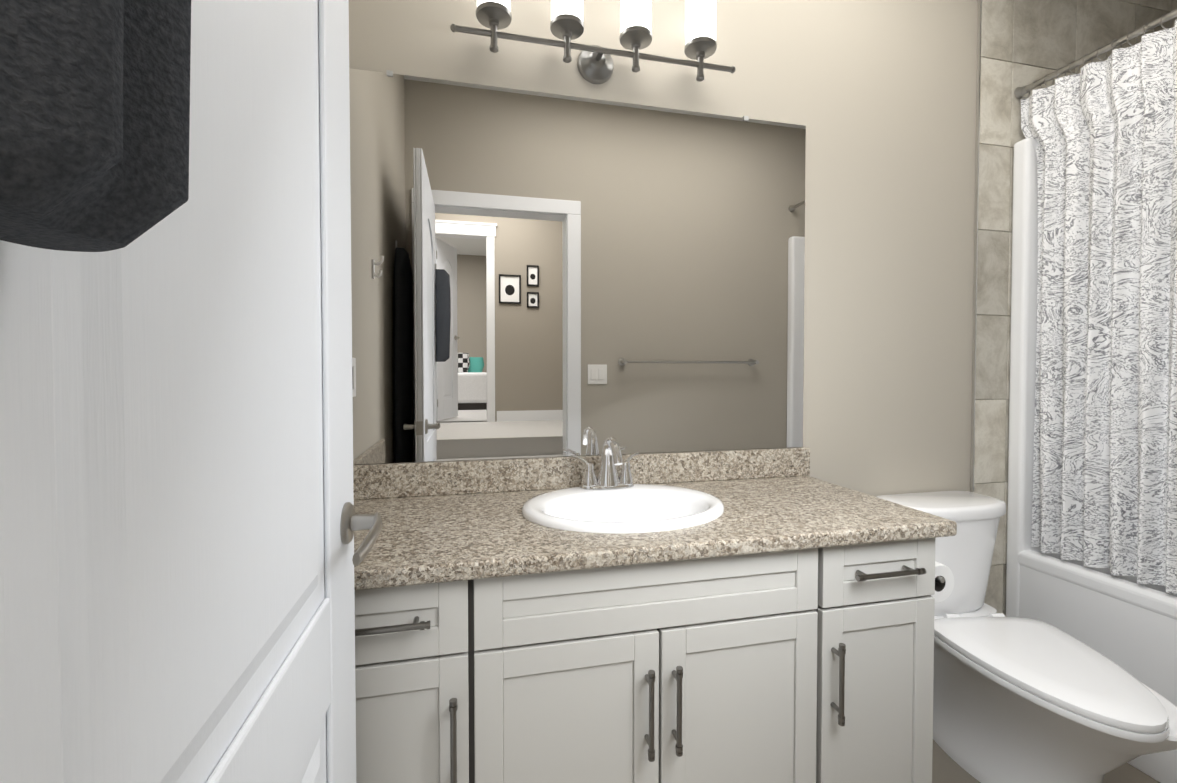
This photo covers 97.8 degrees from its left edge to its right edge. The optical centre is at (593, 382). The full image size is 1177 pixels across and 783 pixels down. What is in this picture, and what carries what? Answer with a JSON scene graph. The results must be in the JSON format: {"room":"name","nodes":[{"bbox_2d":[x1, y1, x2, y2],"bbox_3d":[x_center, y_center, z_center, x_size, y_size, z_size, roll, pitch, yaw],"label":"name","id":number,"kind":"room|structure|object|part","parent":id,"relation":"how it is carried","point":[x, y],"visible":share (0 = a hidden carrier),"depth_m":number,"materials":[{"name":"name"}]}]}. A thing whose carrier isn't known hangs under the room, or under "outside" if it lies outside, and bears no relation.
{"room":"bathroom","nodes":[
{"label":"bathroom","id":0,"kind":"room"},
{"bbox_2d":[353,447,809,500],"bbox_3d":[0.026,0.276,1.596,1.468,0.096,0.019,0,1,-13],"label":"backsplash","id":1,"kind":"structure","parent":0,"relation":"attached to","point":[420,479],"depth_m":1.53,"materials":[{"name":"beige stone"}]},
{"bbox_2d":[349,0,977,495],"bbox_3d":[0.835,-0.211,1.846,3.405,2.800,0.130,0,1,-13],"label":"wall","id":2,"kind":"structure","parent":0,"point":[537,274],"depth_m":1.64,"materials":[{"name":"beige paint"}]},
{"bbox_2d":[450,0,735,83],"bbox_3d":[0.021,-1.052,1.509,0.852,0.276,0.134,0,1,-13],"label":"sconce","id":3,"kind":"object","parent":2,"relation":"attached to","point":[595,64],"visible":1,"depth_m":1.49,"materials":[{"name":"silver metal"}]},
{"bbox_2d":[970,0,981,492],"bbox_3d":[1.429,-0.213,1.925,0.005,2.799,0.010,0,1,-13],"label":"trim","id":4,"kind":"structure","parent":2,"relation":"attached to","point":[975,244],"depth_m":1.92,"materials":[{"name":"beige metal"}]},
{"bbox_2d":[975,57,1068,565],"bbox_3d":[1.908,-0.215,2.042,0.983,2.799,0.004,0,1,-13],"label":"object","id":5,"kind":"object","parent":2,"relation":"attached to","point":[996,315],"visible":0.11,"depth_m":1.95,"materials":[{"name":"beige"}]},
{"bbox_2d":[974,0,1171,616],"bbox_3d":[1.909,-0.215,2.038,0.981,2.797,0.006,0,1,-13],"label":"stone tiles","id":6,"kind":"structure","parent":5,"relation":"attached to","point":[1053,35],"depth_m":1.95,"materials":[{"name":"beige tile"}]},
{"bbox_2d":[932,739,1159,782],"bbox_3d":[1.012,1.229,1.132,3.405,0.050,1.660,0,1,-13],"label":"floor","id":7,"kind":"structure","parent":0,"point":[946,768],"depth_m":1.57,"materials":[{"name":"brown tile"}]},
{"bbox_2d":[354,529,956,782],"bbox_3d":[0.078,0.782,1.334,1.444,0.835,0.574,0,1,-13],"label":"bathroom vanity","id":8,"kind":"object","parent":7,"relation":"on","point":[611,614],"depth_m":1.09,"materials":[{"name":"grey paint"}]},
{"bbox_2d":[354,477,956,584],"bbox_3d":[0.089,0.347,1.330,1.468,0.035,0.569,0,1,-13],"label":"countertop","id":9,"kind":"structure","parent":8,"relation":"on","point":[450,534],"depth_m":1.15,"materials":[{"name":"beige stone"}]},
{"bbox_2d":[569,437,644,488],"bbox_3d":[0.052,0.231,1.463,0.211,0.153,0.160,0,1,-13],"label":"faucet","id":10,"kind":"object","parent":9,"relation":"on","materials":[{"name":"silver metal"}]},
{"bbox_2d":[513,477,760,540],"bbox_3d":[0.079,0.386,1.350,0.531,0.151,0.430,0,1,-13],"label":"sink","id":11,"kind":"object","parent":9,"relation":"in","point":[655,504],"depth_m":1.40,"materials":[{"name":"white ceramic"}]},
{"bbox_2d":[931,561,953,601],"bbox_3d":[0.867,0.521,1.405,0.124,0.100,0.177,0,1,-13],"label":"toilet paper roll","id":12,"kind":"object","parent":8,"relation":"attached to","point":[944,581],"visible":0.21,"depth_m":1.34,"materials":[{"name":"white paper"}]},
{"bbox_2d":[875,491,1176,782],"bbox_3d":[1.252,0.802,1.522,0.448,0.788,0.742,0,1,-13],"label":"toilet","id":13,"kind":"object","parent":7,"relation":"on","point":[1020,700],"visible":0.75,"depth_m":1.45,"materials":[{"name":"white ceramic"}]},
{"bbox_3d":[1.198,0.424,1.767,0.436,0.042,0.225,0,1,-13],"label":"tank lid","id":14,"kind":"part","parent":13,"relation":"part of","materials":[{"name":"white ceramic"}]},
{"bbox_3d":[1.197,0.608,1.775,0.408,0.325,0.210,0,1,-13],"label":"tank","id":15,"kind":"part","parent":13,"relation":"part of","materials":[{"name":"white ceramic"}]},
{"bbox_3d":[1.246,0.768,1.415,0.388,0.026,0.535,0,1,-1],"label":"lid","id":16,"kind":"part","parent":13,"relation":"part of","materials":[{"name":"white plastic"}]},
{"bbox_3d":[1.246,0.793,1.407,0.392,0.018,0.521,0,1,-1],"label":"seat","id":17,"kind":"part","parent":13,"relation":"part of","materials":[{"name":"white plastic"}]},
{"bbox_2d":[1006,138,1176,782],"bbox_3d":[2.146,0.154,1.374,0.832,2.090,1.406,0,1,-13],"label":"bathtub","id":18,"kind":"object","parent":7,"relation":"on","point":[1128,624],"visible":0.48,"depth_m":1.86,"materials":[{"name":"white ceramic"}]},
{"bbox_2d":[1171,0,1176,27],"bbox_3d":[2.610,-0.204,1.482,0.120,2.800,1.420,0,1,-13],"label":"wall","id":19,"kind":"structure","parent":0,"point":[1174,5],"depth_m":2.12,"materials":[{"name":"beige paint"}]},
{"bbox_3d":[0.336,-0.425,0.145,5.160,3.300,0.120,0,1,-13],"label":"wall","id":20,"kind":"structure","parent":0,"visible":0},
{"bbox_2d":[1014,9,1176,593],"bbox_3d":[1.779,-0.237,1.278,0.074,1.727,1.408,0,1,-13],"label":"shower curtain","id":21,"kind":"object","parent":20,"relation":"attached to","point":[1104,135],"visible":1,"depth_m":1.68,"materials":[{"name":"white fabric"}]},
{"bbox_3d":[-0.244,0.161,0.019,0.018,2.132,0.120,0,1,-13],"label":"door frame","id":22,"kind":"structure","parent":0,"visible":0},
{"bbox_2d":[0,0,381,782],"bbox_3d":[-0.320,0.149,0.461,0.147,2.113,0.771,0,1,-13],"label":"bathroom door","id":23,"kind":"structure","parent":22,"relation":"attached to","point":[180,522],"depth_m":0.38,"materials":[{"name":"white wood"}]},
{"bbox_3d":[-0.383,0.215,0.728,0.147,0.062,0.160,0,1,-13],"label":"handle","id":24,"kind":"part","parent":23,"relation":"part of","materials":[{"name":"silver metal"}]},
{"bbox_3d":[-0.228,-0.558,0.162,0.009,0.035,0.014,0,1,-13],"label":"hook","id":25,"kind":"object","parent":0,"visible":0},
{"bbox_2d":[0,0,190,251],"bbox_3d":[-0.193,-0.301,0.175,0.077,0.490,0.102,0,1,-13],"label":"cloth","id":26,"kind":"object","parent":25,"relation":"hanging from","point":[94,120],"visible":0.98,"depth_m":0.17,"materials":[{"name":"black fabric"}]}
]}

